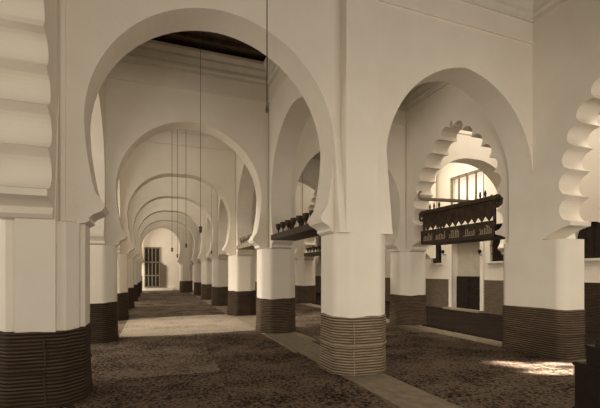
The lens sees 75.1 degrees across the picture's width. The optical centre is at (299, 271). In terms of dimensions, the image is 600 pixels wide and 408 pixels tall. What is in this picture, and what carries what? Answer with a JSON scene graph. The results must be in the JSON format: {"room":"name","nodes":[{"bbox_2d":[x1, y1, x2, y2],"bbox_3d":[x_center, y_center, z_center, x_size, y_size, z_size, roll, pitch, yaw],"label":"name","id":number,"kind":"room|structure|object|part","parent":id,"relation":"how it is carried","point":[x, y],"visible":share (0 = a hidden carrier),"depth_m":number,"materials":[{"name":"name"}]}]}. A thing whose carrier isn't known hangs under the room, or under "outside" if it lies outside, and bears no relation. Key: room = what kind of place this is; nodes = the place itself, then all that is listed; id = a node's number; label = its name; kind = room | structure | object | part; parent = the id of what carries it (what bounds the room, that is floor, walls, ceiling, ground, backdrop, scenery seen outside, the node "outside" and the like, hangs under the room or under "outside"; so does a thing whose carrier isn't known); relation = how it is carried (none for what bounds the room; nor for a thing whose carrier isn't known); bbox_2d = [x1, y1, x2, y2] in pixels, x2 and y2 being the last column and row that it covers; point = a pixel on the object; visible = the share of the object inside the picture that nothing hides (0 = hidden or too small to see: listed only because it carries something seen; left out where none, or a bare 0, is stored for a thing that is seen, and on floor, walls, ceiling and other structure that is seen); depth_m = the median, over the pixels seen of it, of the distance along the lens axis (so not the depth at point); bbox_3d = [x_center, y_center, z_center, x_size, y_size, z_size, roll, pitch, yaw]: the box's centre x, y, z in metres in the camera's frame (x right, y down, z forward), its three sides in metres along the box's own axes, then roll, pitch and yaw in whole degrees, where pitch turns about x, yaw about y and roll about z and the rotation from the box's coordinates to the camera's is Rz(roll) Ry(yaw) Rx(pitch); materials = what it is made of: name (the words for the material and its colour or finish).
{"room":"mosque","nodes":[
{"label":"mosque","id":0,"kind":"room"},
{"bbox_2d":[0,0,92,407],"bbox_3d":[-3.217,-1.900,4.934,1.022,7.000,1.018,0,0,-21],"label":"pier","id":1,"kind":"object","parent":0,"point":[45,325],"visible":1,"depth_m":4.52,"materials":[{"name":"paint"}]},
{"bbox_2d":[0,0,57,219],"bbox_3d":[-2.527,-3.000,2.879,0.940,4.800,3.790,0,0,-21],"label":"arch","id":2,"kind":"object","parent":1,"relation":"on","point":[28,28],"visible":0.98,"depth_m":4.29,"materials":[{"name":"paint"}]},
{"bbox_2d":[90,245,118,343],"bbox_3d":[-4.744,-1.900,8.986,1.022,7.000,1.018,0,0,-21],"label":"pier","id":3,"kind":"object","parent":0,"point":[103,258],"visible":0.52,"depth_m":8.64,"materials":[{"name":"paint"}]},
{"bbox_2d":[90,78,106,244],"bbox_3d":[-3.980,-3.000,6.959,0.940,4.800,3.890,0,0,-21],"label":"arch","id":4,"kind":"object","parent":3,"relation":"on","point":[98,129],"visible":0.2,"depth_m":8.47,"materials":[{"name":"paint"}]},
{"bbox_3d":[-3.715,-2.535,7.058,0.035,3.830,3.890,0,0,-21],"label":"panel moulding","id":5,"kind":"part","parent":4,"relation":"part of","materials":[{"name":"paint"}]},
{"bbox_2d":[106,40,268,249],"bbox_3d":[-2.699,-3.000,9.755,3.930,4.800,0.940,0,0,-21],"label":"arch","id":6,"kind":"object","parent":3,"relation":"on","point":[154,89],"visible":0.79,"depth_m":9.46,"materials":[{"name":"paint"}]},
{"bbox_3d":[-2.570,-5.085,9.414,3.810,0.530,0.210,0,0,-21],"label":"cornice","id":7,"kind":"part","parent":6,"relation":"part of","materials":[{"name":"paint"}]},
{"bbox_2d":[117,254,128,320],"bbox_3d":[-6.271,-1.900,13.038,1.022,7.000,1.018,0,0,-21],"label":"pier","id":8,"kind":"object","parent":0,"point":[122,259],"visible":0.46,"depth_m":12.78,"materials":[{"name":"paint"}]},
{"bbox_2d":[117,173,121,253],"bbox_3d":[-5.507,-3.000,11.010,0.940,4.800,3.890,0,0,-21],"label":"arch","id":9,"kind":"object","parent":8,"relation":"on","point":[119,181],"visible":0.09,"depth_m":12.67,"materials":[{"name":"paint"}]},
{"bbox_2d":[121,129,235,255],"bbox_3d":[-4.226,-3.000,13.807,3.930,4.800,0.940,0,0,-21],"label":"arch","id":10,"kind":"object","parent":8,"relation":"on","point":[154,158],"visible":0.73,"depth_m":13.61,"materials":[{"name":"paint"}]},
{"bbox_3d":[-4.097,-5.085,13.465,3.810,0.530,0.210,0,0,-21],"label":"cornice","id":11,"kind":"part","parent":10,"relation":"part of","materials":[{"name":"paint"}]},
{"bbox_2d":[128,258,134,308],"bbox_3d":[-7.798,-1.900,17.090,1.022,7.000,1.018,0,0,-21],"label":"pier","id":12,"kind":"object","parent":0,"point":[130,260],"visible":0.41,"depth_m":16.89,"materials":[{"name":"paint"}]},
{"bbox_2d":[134,261,137,301],"bbox_3d":[-9.325,-1.900,21.142,1.022,7.000,1.018,0,0,-21],"label":"pier","id":13,"kind":"object","parent":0,"point":[135,262],"visible":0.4,"depth_m":20.96,"materials":[{"name":"paint"}]},
{"bbox_2d":[137,263,140,296],"bbox_3d":[-10.852,-1.900,25.193,1.022,7.000,1.018,0,0,-21],"label":"pier","id":14,"kind":"object","parent":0,"point":[138,264],"visible":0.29,"depth_m":25.02,"materials":[{"name":"paint"}]},
{"bbox_2d":[140,264,141,292],"bbox_3d":[-12.379,-1.900,29.245,1.022,7.000,1.018,0,0,-21],"label":"pier","id":15,"kind":"object","parent":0,"point":[140,264],"visible":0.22,"depth_m":29.10,"materials":[{"name":"paint"}]},
{"bbox_2d":[142,228,193,289],"bbox_3d":[-10.000,-1.900,35.184,17.900,7.000,0.300,0,0,-21],"label":"wall","id":16,"kind":"structure","parent":0,"point":[165,239],"depth_m":34.39,"materials":[{"name":"paint"}]},
{"bbox_2d":[144,247,165,287],"bbox_3d":[-12.607,-0.400,33.977,1.770,3.500,0.120,0,0,-21],"label":"door","id":17,"kind":"structure","parent":16,"relation":"in","point":[154,270],"depth_m":33.92,"materials":[{"name":"brown wood"}]},
{"bbox_2d":[142,288,172,290],"bbox_3d":[-12.337,1.500,33.876,2.535,0.200,0.500,0,0,-21],"label":"trim","id":18,"kind":"structure","parent":16,"relation":"attached to","point":[143,289],"depth_m":33.55,"materials":[{"name":"paint"}]},
{"bbox_2d":[128,177,217,258],"bbox_3d":[-5.753,-3.000,17.859,3.930,4.800,0.940,0,0,-21],"label":"arch","id":19,"kind":"object","parent":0,"point":[164,187],"visible":0.59,"depth_m":17.69,"materials":[{"name":"paint"}]},
{"bbox_2d":[179,225,192,292],"bbox_3d":[-8.926,-1.900,30.547,1.022,7.000,1.018,0,0,-21],"label":"pier","id":20,"kind":"object","parent":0,"point":[185,283],"visible":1,"depth_m":30.22,"materials":[{"name":"paint"}]},
{"bbox_2d":[140,221,182,263],"bbox_3d":[-10.652,-3.000,29.894,3.250,4.800,0.940,0,0,-21],"label":"arch","id":21,"kind":"object","parent":20,"relation":"on","point":[171,226],"visible":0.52,"depth_m":29.91,"materials":[{"name":"paint"}]},
{"bbox_2d":[189,231,191,263],"bbox_3d":[-6.619,-3.000,31.414,4.490,4.800,0.940,0,0,-21],"label":"arch","id":22,"kind":"object","parent":20,"relation":"on","point":[190,234],"visible":0.11,"depth_m":30.40,"materials":[{"name":"paint"}]},
{"bbox_3d":[-6.519,-2.535,31.150,4.490,3.830,0.035,0,0,-21],"label":"panel moulding","id":23,"kind":"part","parent":22,"relation":"part of","materials":[{"name":"paint"}]},
{"bbox_2d":[191,236,193,263],"bbox_3d":[-7.526,-3.000,28.759,0.940,4.800,3.890,0,0,-21],"label":"arch","id":24,"kind":"object","parent":20,"relation":"on","point":[192,244],"visible":0.09,"depth_m":30.26,"materials":[{"name":"paint"}]},
{"bbox_2d":[193,263,200,295],"bbox_3d":[-6.763,-1.900,26.735,1.022,7.000,1.018,0,0,-21],"label":"pier","id":25,"kind":"object","parent":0,"point":[197,266],"visible":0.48,"depth_m":26.24,"materials":[{"name":"paint"}]},
{"bbox_2d":[137,212,197,262],"bbox_3d":[-8.807,-3.000,25.962,3.930,4.800,0.940,0,0,-21],"label":"arch","id":26,"kind":"object","parent":25,"relation":"on","point":[183,219],"visible":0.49,"depth_m":25.88,"materials":[{"name":"paint"}]},
{"bbox_2d":[197,227,200,262],"bbox_3d":[-5.998,-3.000,24.707,0.940,4.800,3.890,0,0,-21],"label":"arch","id":27,"kind":"object","parent":25,"relation":"on","point":[199,233],"visible":0.11,"depth_m":26.20,"materials":[{"name":"paint"}]},
{"bbox_2d":[201,261,211,299],"bbox_3d":[-5.236,-1.900,22.683,1.022,7.000,1.018,0,0,-21],"label":"pier","id":28,"kind":"object","parent":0,"point":[206,266],"visible":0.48,"depth_m":22.20,"materials":[{"name":"paint"}]},
{"bbox_2d":[134,198,205,261],"bbox_3d":[-7.280,-3.000,21.910,3.930,4.800,0.940,0,0,-21],"label":"arch","id":29,"kind":"object","parent":28,"relation":"on","point":[185,207],"visible":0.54,"depth_m":21.77,"materials":[{"name":"paint"}]},
{"bbox_2d":[205,215,211,260],"bbox_3d":[-4.471,-3.000,20.655,0.940,4.800,3.890,0,0,-21],"label":"arch","id":30,"kind":"object","parent":28,"relation":"on","point":[208,225],"visible":0.12,"depth_m":22.13,"materials":[{"name":"paint"}]},
{"bbox_2d":[151,31,265,61],"bbox_3d":[-3.035,-5.550,16.703,17.900,0.300,39.200,0,0,-21],"label":"ceiling","id":31,"kind":"structure","parent":0,"point":[210,41],"depth_m":9.31,"materials":[{"name":"brown wood"}]},
{"bbox_2d":[176,130,178,257],"bbox_3d":[-3.902,-2.973,12.422,0.070,5.054,0.067,0,0,-21],"label":"hanging lamp","id":32,"kind":"object","parent":31,"relation":"hanging from","point":[177,254],"visible":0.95,"depth_m":12.42,"materials":[{"name":"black metal"}]},
{"bbox_3d":[-3.902,-3.033,12.422,0.012,4.934,0.014,0,0,-21],"label":"chain","id":33,"kind":"part","parent":32,"relation":"part of","materials":[{"name":"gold metal"}]},
{"bbox_2d":[199,31,201,232],"bbox_3d":[-1.890,-3.120,7.409,0.070,4.759,0.067,0,0,-21],"label":"hanging lamp","id":34,"kind":"object","parent":31,"relation":"hanging from","point":[200,226],"visible":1,"depth_m":7.41,"materials":[{"name":"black metal"}]},
{"bbox_3d":[-1.890,-3.180,7.409,0.009,4.639,0.010,0,0,-21],"label":"chain","id":35,"kind":"part","parent":34,"relation":"part of","materials":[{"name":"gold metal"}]},
{"bbox_2d":[211,188,211,253],"bbox_3d":[-3.615,-3.118,15.950,0.070,4.764,0.067,0,0,-21],"label":"hanging lamp","id":36,"kind":"object","parent":31,"relation":"hanging from","point":[211,188],"visible":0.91,"depth_m":15.95,"materials":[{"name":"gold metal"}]},
{"bbox_2d":[265,0,268,112],"bbox_3d":[-0.377,-3.661,4.453,0.040,3.677,0.038,0,0,-21],"label":"lamp chain","id":37,"kind":"object","parent":31,"relation":"hanging from","point":[266,109],"visible":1,"depth_m":4.45,"materials":[{"name":"black metal"}]},
{"bbox_3d":[-0.377,-3.686,4.453,0.010,3.627,0.012,0,0,-21],"label":"chain","id":38,"kind":"part","parent":37,"relation":"part of","materials":[{"name":"black metal"}]},
{"bbox_2d":[302,171,302,212],"bbox_3d":[0.085,-3.240,13.176,0.070,4.520,0.067,0,0,-21],"label":"hanging lamp","id":39,"kind":"object","parent":31,"relation":"hanging from","point":[302,171],"visible":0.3,"depth_m":13.17,"materials":[{"name":"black metal"}]},
{"bbox_2d":[211,259,227,305],"bbox_3d":[-3.709,-1.900,18.631,1.022,7.000,1.018,0,0,-21],"label":"pier","id":40,"kind":"object","parent":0,"point":[219,296],"visible":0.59,"depth_m":18.17,"materials":[{"name":"paint"}]},
{"bbox_2d":[217,195,227,258],"bbox_3d":[-2.945,-3.000,16.603,0.940,4.800,3.890,0,0,-21],"label":"arch","id":41,"kind":"object","parent":40,"relation":"on","point":[222,213],"visible":0.16,"depth_m":18.08,"materials":[{"name":"paint"}]},
{"bbox_2d":[227,255,255,315],"bbox_3d":[-2.182,-1.900,14.579,1.022,7.000,1.018,0,0,-21],"label":"pier","id":42,"kind":"object","parent":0,"point":[241,268],"visible":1,"depth_m":14.14,"materials":[{"name":"paint"}]},
{"bbox_2d":[235,153,253,255],"bbox_3d":[-1.417,-3.000,12.552,0.940,4.800,3.890,0,0,-21],"label":"arch","id":43,"kind":"object","parent":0,"point":[244,183],"visible":0.3,"depth_m":14.03,"materials":[{"name":"paint"}]},
{"bbox_3d":[-1.682,-2.535,12.452,0.035,3.830,3.890,0,0,-21],"label":"panel moulding","id":44,"kind":"part","parent":43,"relation":"part of","materials":[{"name":"paint"}]},
{"bbox_2d":[236,234,255,249],"bbox_3d":[-1.417,-1.032,12.552,0.640,0.464,3.130,0,0,-21],"label":"rack","id":45,"kind":"object","parent":43,"relation":"attached to","point":[245,246],"visible":0.38,"depth_m":12.97,"materials":[{"name":"brown wood"}]},
{"bbox_2d":[255,264,256,293],"bbox_3d":[-2.786,-1.900,28.233,1.022,7.000,1.018,0,0,-21],"label":"pier","id":46,"kind":"object","parent":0,"point":[255,264],"visible":0.14,"depth_m":27.82,"materials":[{"name":"paint"}]},
{"bbox_2d":[315,236,318,263],"bbox_3d":[-0.609,-3.000,29.052,4.210,4.800,0.940,0,0,-21],"label":"arch","id":47,"kind":"object","parent":46,"relation":"attached to","point":[317,237],"visible":0.07,"depth_m":29.49,"materials":[{"name":"paint"}]},
{"bbox_2d":[255,249,295,333],"bbox_3d":[-0.655,-1.900,10.527,1.022,7.000,1.018,0,0,-21],"label":"pier","id":48,"kind":"object","parent":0,"point":[276,300],"visible":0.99,"depth_m":10.09,"materials":[{"name":"paint"}]},
{"bbox_2d":[251,153,319,255],"bbox_3d":[-0.193,-3.000,15.327,3.810,4.800,0.940,0,0,-21],"label":"arch","id":49,"kind":"object","parent":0,"point":[311,171],"visible":0.11,"depth_m":15.28,"materials":[{"name":"paint"}]},
{"bbox_2d":[264,58,310,248],"bbox_3d":[0.110,-3.000,8.500,0.940,4.800,3.890,0,0,-21],"label":"arch","id":50,"kind":"object","parent":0,"point":[289,112],"visible":0.36,"depth_m":9.72,"materials":[{"name":"paint"}]},
{"bbox_3d":[-0.232,-5.085,8.371,0.210,0.530,3.770,0,0,-21],"label":"cornice","id":51,"kind":"part","parent":50,"relation":"part of","materials":[{"name":"paint"}]},
{"bbox_3d":[-0.155,-2.535,8.400,0.035,3.830,3.890,0,0,-21],"label":"panel moulding","id":52,"kind":"part","parent":50,"relation":"part of","materials":[{"name":"paint"}]},
{"bbox_2d":[271,210,318,240],"bbox_3d":[0.110,-1.032,8.500,0.640,0.464,3.130,0,0,-21],"label":"rack","id":53,"kind":"object","parent":50,"relation":"attached to","point":[302,231],"visible":0.66,"depth_m":8.55,"materials":[{"name":"brown wood"}]},
{"bbox_2d":[295,182,301,259],"bbox_3d":[-1.720,-3.000,19.379,3.810,4.800,0.940,0,0,-21],"label":"arch","id":54,"kind":"object","parent":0,"point":[298,200],"visible":0.13,"depth_m":19.73,"materials":[{"name":"paint"}]},
{"bbox_2d":[295,260,315,303],"bbox_3d":[0.268,-1.900,20.130,1.022,7.000,1.018,0,0,-21],"label":"pier","id":55,"kind":"object","parent":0,"point":[305,287],"visible":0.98,"depth_m":19.70,"materials":[{"name":"paint"}]},
{"bbox_2d":[302,184,316,259],"bbox_3d":[1.032,-3.000,18.102,0.940,4.800,3.790,0,0,-21],"label":"arch","id":56,"kind":"object","parent":55,"relation":"on","point":[309,195],"visible":0.21,"depth_m":19.39,"materials":[{"name":"paint"}]},
{"bbox_2d":[304,246,320,255],"bbox_3d":[1.032,-1.032,18.102,0.640,0.464,3.130,0,0,-21],"label":"rack","id":57,"kind":"object","parent":56,"relation":"attached to","point":[313,253],"visible":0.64,"depth_m":18.51,"materials":[{"name":"brown wood"}]},
{"bbox_2d":[314,236,318,259],"bbox_3d":[2.445,-3.000,20.948,4.210,4.800,0.940,0,0,-21],"label":"arch","id":58,"kind":"object","parent":55,"relation":"attached to","point":[315,257],"visible":0.05,"depth_m":20.04,"materials":[{"name":"paint"}]},
{"bbox_2d":[319,0,392,375],"bbox_3d":[0.872,-1.900,6.476,1.022,7.000,1.018,0,0,-21],"label":"pier","id":59,"kind":"object","parent":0,"point":[352,339],"visible":1,"depth_m":6.02,"materials":[{"name":"paint"}]},
{"bbox_2d":[60,0,339,235],"bbox_3d":[-1.172,-3.000,5.703,3.930,4.800,0.940,0,0,-21],"label":"arch","id":60,"kind":"object","parent":59,"relation":"on","point":[304,35],"visible":0.83,"depth_m":5.42,"materials":[{"name":"paint"}]},
{"bbox_3d":[-1.072,-2.535,5.439,3.930,3.830,0.035,0,0,-21],"label":"panel moulding","id":61,"kind":"part","parent":60,"relation":"part of","materials":[{"name":"paint"}]},
{"bbox_2d":[191,293,574,407],"bbox_3d":[-2.365,1.700,14.925,18.500,0.200,43.600,0,0,-21],"label":"floor","id":62,"kind":"structure","parent":0,"point":[309,338],"depth_m":9.24,"materials":[{"name":"stone"}]},
{"bbox_2d":[57,291,142,407],"bbox_3d":[-6.918,1.592,14.754,1.004,0.014,38.510,0,0,-21],"label":"mat","id":63,"kind":"object","parent":62,"relation":"on","point":[100,352],"visible":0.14,"depth_m":7.41,"materials":[{"name":"carpet"}]},
{"bbox_2d":[96,334,219,381],"bbox_3d":[-2.807,1.588,7.789,1.821,0.022,3.959,0,0,-21],"label":"carpet","id":64,"kind":"object","parent":62,"relation":"on","point":[151,356],"visible":0.99,"depth_m":7.12,"materials":[{"name":"brown carpet"}]},
{"bbox_2d":[82,371,246,407],"bbox_3d":[-0.504,1.588,1.678,1.823,0.022,9.120,0,0,-21],"label":"carpet","id":65,"kind":"object","parent":62,"relation":"on","point":[211,389],"visible":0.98,"depth_m":5.07,"materials":[{"name":"brown carpet"}]},
{"bbox_2d":[140,290,193,296],"bbox_3d":[-10.187,1.588,29.610,3.403,0.022,8.422,0,0,-21],"label":"carpet","id":66,"kind":"object","parent":62,"relation":"on","point":[156,292],"visible":0.91,"depth_m":28.66,"materials":[{"name":"brown carpet"}]},
{"bbox_2d":[136,295,205,304],"bbox_3d":[-7.541,1.588,22.590,3.404,0.022,6.419,0,0,-21],"label":"carpet","id":67,"kind":"object","parent":62,"relation":"on","point":[148,299],"visible":0.96,"depth_m":21.64,"materials":[{"name":"brown carpet"}]},
{"bbox_2d":[129,303,225,317],"bbox_3d":[-5.355,1.588,16.790,3.404,0.022,5.823,0,0,-21],"label":"carpet","id":68,"kind":"object","parent":62,"relation":"on","point":[177,309],"visible":0.95,"depth_m":16.01,"materials":[{"name":"brown carpet"}]},
{"bbox_2d":[119,314,255,337],"bbox_3d":[-3.541,1.588,11.970,3.397,0.022,4.323,0,0,-21],"label":"carpet","id":69,"kind":"object","parent":62,"relation":"on","point":[222,323],"visible":0.99,"depth_m":11.32,"materials":[{"name":"beige carpet"}]},
{"bbox_2d":[196,331,293,358],"bbox_3d":[-1.379,1.588,8.797,1.597,0.022,2.985,0,0,-21],"label":"carpet","id":70,"kind":"object","parent":62,"relation":"on","point":[251,343],"visible":0.98,"depth_m":8.39,"materials":[{"name":"brown carpet"}]},
{"bbox_2d":[256,294,320,314],"bbox_3d":[-3.666,1.588,24.587,3.264,0.022,21.422,0,0,-21],"label":"carpet","id":71,"kind":"object","parent":62,"relation":"on","point":[301,309],"visible":0.06,"depth_m":16.43,"materials":[{"name":"brown carpet"}]},
{"bbox_2d":[214,352,397,407],"bbox_3d":[0.954,1.588,2.707,1.668,0.022,10.016,0,0,-21],"label":"carpet","id":72,"kind":"object","parent":62,"relation":"on","point":[284,380],"visible":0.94,"depth_m":5.48,"materials":[{"name":"brown carpet"}]},
{"bbox_2d":[190,290,460,407],"bbox_3d":[-2.881,1.592,16.280,0.694,0.014,38.521,0,0,-21],"label":"mat","id":73,"kind":"object","parent":62,"relation":"on","point":[398,393],"visible":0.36,"depth_m":5.51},
{"bbox_2d":[295,314,431,339],"bbox_3d":[1.050,1.588,12.071,3.264,0.022,5.172,0,0,-21],"label":"carpet","id":74,"kind":"object","parent":62,"relation":"on","point":[308,324],"visible":0.33,"depth_m":10.92,"materials":[{"name":"brown carpet"}]},
{"bbox_2d":[299,303,585,361],"bbox_3d":[0.983,1.592,17.736,0.574,0.014,38.507,0,0,-21],"label":"mat","id":75,"kind":"object","parent":62,"relation":"on","point":[439,331],"visible":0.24,"depth_m":9.75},
{"bbox_2d":[312,332,574,398],"bbox_3d":[2.650,1.588,7.544,3.459,0.022,4.372,0,0,-21],"label":"carpet","id":76,"kind":"object","parent":62,"relation":"on","point":[440,365],"visible":0.74,"depth_m":6.52,"materials":[{"name":"brown carpet"}]},
{"bbox_2d":[311,292,599,344],"bbox_3d":[3.422,1.588,18.495,4.475,0.022,37.824,0,0,-21],"label":"carpet","id":77,"kind":"object","parent":62,"relation":"on","point":[483,325],"visible":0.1,"depth_m":11.98,"materials":[{"name":"black carpet"}]},
{"bbox_2d":[446,381,574,407],"bbox_3d":[4.615,1.588,2.327,3.463,0.022,6.724,0,0,-21],"label":"carpet","id":78,"kind":"object","parent":62,"relation":"on","point":[559,395],"visible":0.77,"depth_m":4.87,"materials":[{"name":"brown carpet"}]},
{"bbox_2d":[573,338,599,407],"bbox_3d":[3.348,1.146,4.200,0.525,0.860,0.430,0,0,0],"label":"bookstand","id":79,"kind":"object","parent":78,"relation":"on","point":[587,373],"visible":1,"depth_m":4.21,"materials":[{"name":"brown wood"}]},
{"bbox_3d":[3.220,0.761,4.200,0.080,0.090,0.076,0,0,0],"label":"knob","id":80,"kind":"part","parent":79,"relation":"part of","materials":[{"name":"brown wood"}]},
{"bbox_3d":[1.795,-1.900,16.078,1.021,7.000,1.017,0,0,-21],"label":"pier","id":81,"kind":"object","parent":62,"relation":"on","visible":0},
{"bbox_2d":[426,176,435,258],"bbox_3d":[3.972,-3.000,16.896,4.210,4.800,0.940,0,0,-21],"label":"arch","id":82,"kind":"object","parent":81,"relation":"attached to","point":[431,252],"visible":0.1,"depth_m":17.35,"materials":[{"name":"paint"}]},
{"bbox_3d":[4.071,-2.535,16.632,4.210,3.830,0.035,0,0,-21],"label":"panel moulding","id":83,"kind":"part","parent":82,"relation":"part of","materials":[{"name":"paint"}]},
{"bbox_2d":[389,252,426,325],"bbox_3d":[3.322,-1.900,12.026,1.022,7.000,1.018,0,0,-21],"label":"pier","id":84,"kind":"object","parent":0,"point":[407,269],"visible":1,"depth_m":11.60,"materials":[{"name":"paint"}]},
{"bbox_2d":[291,98,405,252],"bbox_3d":[1.335,-3.000,11.275,3.810,4.800,0.940,0,0,-21],"label":"arch","id":85,"kind":"object","parent":84,"relation":"on","point":[308,145],"visible":0.37,"depth_m":11.57,"materials":[{"name":"paint"}]},
{"bbox_3d":[1.463,-5.085,10.934,3.690,0.530,0.210,0,0,-21],"label":"cornice","id":86,"kind":"part","parent":85,"relation":"part of","materials":[{"name":"paint"}]},
{"bbox_2d":[405,81,508,251],"bbox_3d":[4.087,-3.000,9.998,0.940,4.800,3.790,0,0,-21],"label":"arch","id":87,"kind":"object","parent":84,"relation":"on","point":[436,112],"visible":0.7,"depth_m":10.61,"materials":[{"name":"paint"}]},
{"bbox_3d":[3.745,-5.085,9.870,0.210,0.530,3.770,0,0,-21],"label":"cornice","id":88,"kind":"part","parent":87,"relation":"part of","materials":[{"name":"paint"}]},
{"bbox_2d":[418,190,505,244],"bbox_3d":[4.132,-1.514,9.928,0.935,1.487,2.830,0,0,-24],"label":"rack","id":89,"kind":"object","parent":87,"relation":"attached to","point":[464,210],"visible":0.99,"depth_m":9.63,"materials":[{"name":"brown wood"}]},
{"bbox_3d":[3.886,-0.965,9.822,0.060,0.370,2.520,0,0,-21],"label":"panel","id":90,"kind":"part","parent":89,"relation":"part of","materials":[{"name":"brown wood"}]},
{"bbox_2d":[419,195,502,214],"bbox_3d":[4.169,-1.650,9.907,0.750,0.100,2.640,0,0,-21],"label":"shelf","id":91,"kind":"object","parent":89,"relation":"attached to","point":[490,199],"depth_m":9.49,"materials":[{"name":"brown wood"}]},
{"bbox_3d":[4.341,-1.340,8.700,0.050,0.520,0.050,0,0,-21],"label":"post","id":92,"kind":"part","parent":89,"relation":"part of","materials":[{"name":"brown wood"}]},
{"bbox_3d":[4.485,-0.965,10.047,0.060,0.370,2.520,0,0,-21],"label":"panel","id":93,"kind":"part","parent":89,"relation":"part of","materials":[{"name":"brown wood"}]},
{"bbox_2d":[425,130,504,254],"bbox_3d":[5.499,-3.000,12.844,4.210,4.800,0.940,0,0,-21],"label":"arch","id":94,"kind":"object","parent":84,"relation":"attached to","point":[467,149],"visible":0.26,"depth_m":12.65,"materials":[{"name":"paint"}]},
{"bbox_2d":[315,115,599,306],"bbox_3d":[5.550,-1.900,19.938,0.450,7.000,39.200,0,0,-21],"label":"wall","id":95,"kind":"structure","parent":0,"point":[589,186],"depth_m":14.86,"materials":[{"name":"paint"}]},
{"bbox_2d":[315,276,389,300],"bbox_3d":[1.669,0.950,29.536,0.041,1.280,18.300,0,0,-21],"label":"mat","id":96,"kind":"object","parent":95,"relation":"attached to","point":[317,278],"visible":0.02,"depth_m":21.44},
{"bbox_2d":[428,245,442,264],"bbox_3d":[6.213,-0.925,17.682,0.300,1.190,0.900,0,0,-21],"label":"window","id":97,"kind":"structure","parent":95,"relation":"in","point":[436,261],"depth_m":17.68,"materials":[{"name":"paint"}]},
{"bbox_3d":[6.176,-0.365,17.668,0.220,0.070,0.900,0,0,-21],"label":"sill","id":98,"kind":"part","parent":97,"relation":"part of","materials":[{"name":"paint"}]},
{"bbox_2d":[426,279,448,307],"bbox_3d":[5.685,0.950,18.880,0.041,1.280,4.276,0,0,-21],"label":"mat","id":99,"kind":"object","parent":95,"relation":"attached to","point":[437,290],"visible":0.3,"depth_m":17.52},
{"bbox_2d":[443,307,483,312],"bbox_3d":[6.640,1.538,15.913,0.350,0.075,1.951,0,0,-21],"label":"trim","id":100,"kind":"structure","parent":95,"relation":"attached to","point":[449,308],"depth_m":15.64,"materials":[{"name":"stone"}]},
{"bbox_2d":[449,241,483,310],"bbox_3d":[6.944,0.115,16.027,0.420,2.970,1.891,0,0,-21],"label":"door","id":101,"kind":"structure","parent":95,"relation":"in","point":[470,278],"depth_m":16.12,"materials":[{"name":"paint"}]},
{"bbox_2d":[450,170,483,204],"bbox_3d":[6.972,-3.400,16.039,0.320,1.300,1.849,0,0,-21],"label":"window","id":102,"kind":"structure","parent":95,"relation":"in","point":[469,185],"depth_m":16.09,"materials":[{"name":"beige glass"}]},
{"bbox_2d":[484,280,503,314],"bbox_3d":[7.448,0.950,14.201,0.041,1.280,1.823,0,0,-21],"label":"mat","id":103,"kind":"object","parent":95,"relation":"attached to","point":[493,289],"visible":0.36,"depth_m":14.64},
{"bbox_2d":[486,240,503,262],"bbox_3d":[7.389,-0.925,14.563,0.300,1.190,0.833,0,0,-21],"label":"window","id":104,"kind":"structure","parent":95,"relation":"in","point":[497,257],"depth_m":14.71,"materials":[{"name":"paint"}]},
{"bbox_3d":[7.351,-0.365,14.549,0.220,0.070,0.833,0,0,-21],"label":"sill","id":105,"kind":"part","parent":104,"relation":"part of","materials":[{"name":"paint"}]},
{"bbox_2d":[491,240,501,260],"bbox_3d":[7.408,-0.940,14.570,0.020,1.080,0.633,0,0,-21],"label":"grille","id":106,"kind":"object","parent":104,"relation":"attached to","point":[496,254],"depth_m":14.71,"materials":[{"name":"black metal"}]},
{"bbox_2d":[575,219,599,260],"bbox_3d":[8.569,-0.925,11.431,0.300,1.190,1.150,0,0,-21],"label":"window","id":107,"kind":"structure","parent":95,"relation":"in","point":[591,235],"depth_m":11.47,"materials":[{"name":"paint"}]},
{"bbox_2d":[580,222,599,257],"bbox_3d":[8.588,-0.940,11.438,0.020,1.080,0.950,0,0,-21],"label":"grille","id":108,"kind":"object","parent":107,"relation":"attached to","point":[591,235],"depth_m":11.47,"materials":[{"name":"black metal"}]},
{"bbox_3d":[8.532,-0.365,11.417,0.220,0.070,1.150,0,0,-21],"label":"sill","id":109,"kind":"part","parent":107,"relation":"part of","materials":[{"name":"paint"}]},
{"bbox_2d":[584,282,599,326],"bbox_3d":[8.969,0.950,10.166,0.041,1.280,6.700,0,0,-21],"label":"mat","id":110,"kind":"object","parent":95,"relation":"attached to","point":[591,290],"visible":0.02,"depth_m":11.35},
{"bbox_2d":[502,178,585,359],"bbox_3d":[4.917,-1.900,7.769,1.046,7.000,1.458,0,0,-21],"label":"pier","id":111,"kind":"object","parent":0,"point":[544,314],"visible":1,"depth_m":7.31,"materials":[{"name":"paint"}]},
{"bbox_2d":[378,0,533,242],"bbox_3d":[2.861,-3.000,7.223,3.810,4.800,0.940,0,0,-21],"label":"arch","id":112,"kind":"object","parent":111,"relation":"on","point":[483,49],"visible":0.64,"depth_m":7.12,"materials":[{"name":"paint"}]},
{"bbox_3d":[2.961,-2.535,6.959,3.810,3.830,0.035,0,0,-21],"label":"panel moulding","id":113,"kind":"part","parent":112,"relation":"part of","materials":[{"name":"paint"}]},
{"bbox_3d":[2.990,-5.085,6.882,3.690,0.530,0.210,0,0,-21],"label":"cornice","id":114,"kind":"part","parent":112,"relation":"part of","materials":[{"name":"paint"}]},
{"bbox_2d":[533,0,599,240],"bbox_3d":[5.426,-3.000,5.876,0.940,4.800,3.790,0,0,-21],"label":"arch","id":115,"kind":"object","parent":111,"relation":"on","point":[566,33],"visible":0.98,"depth_m":7.09,"materials":[{"name":"paint"}]},
{"bbox_3d":[5.085,-5.085,5.747,0.210,0.530,3.770,0,0,-21],"label":"cornice","id":116,"kind":"part","parent":115,"relation":"part of","materials":[{"name":"paint"}]}
]}

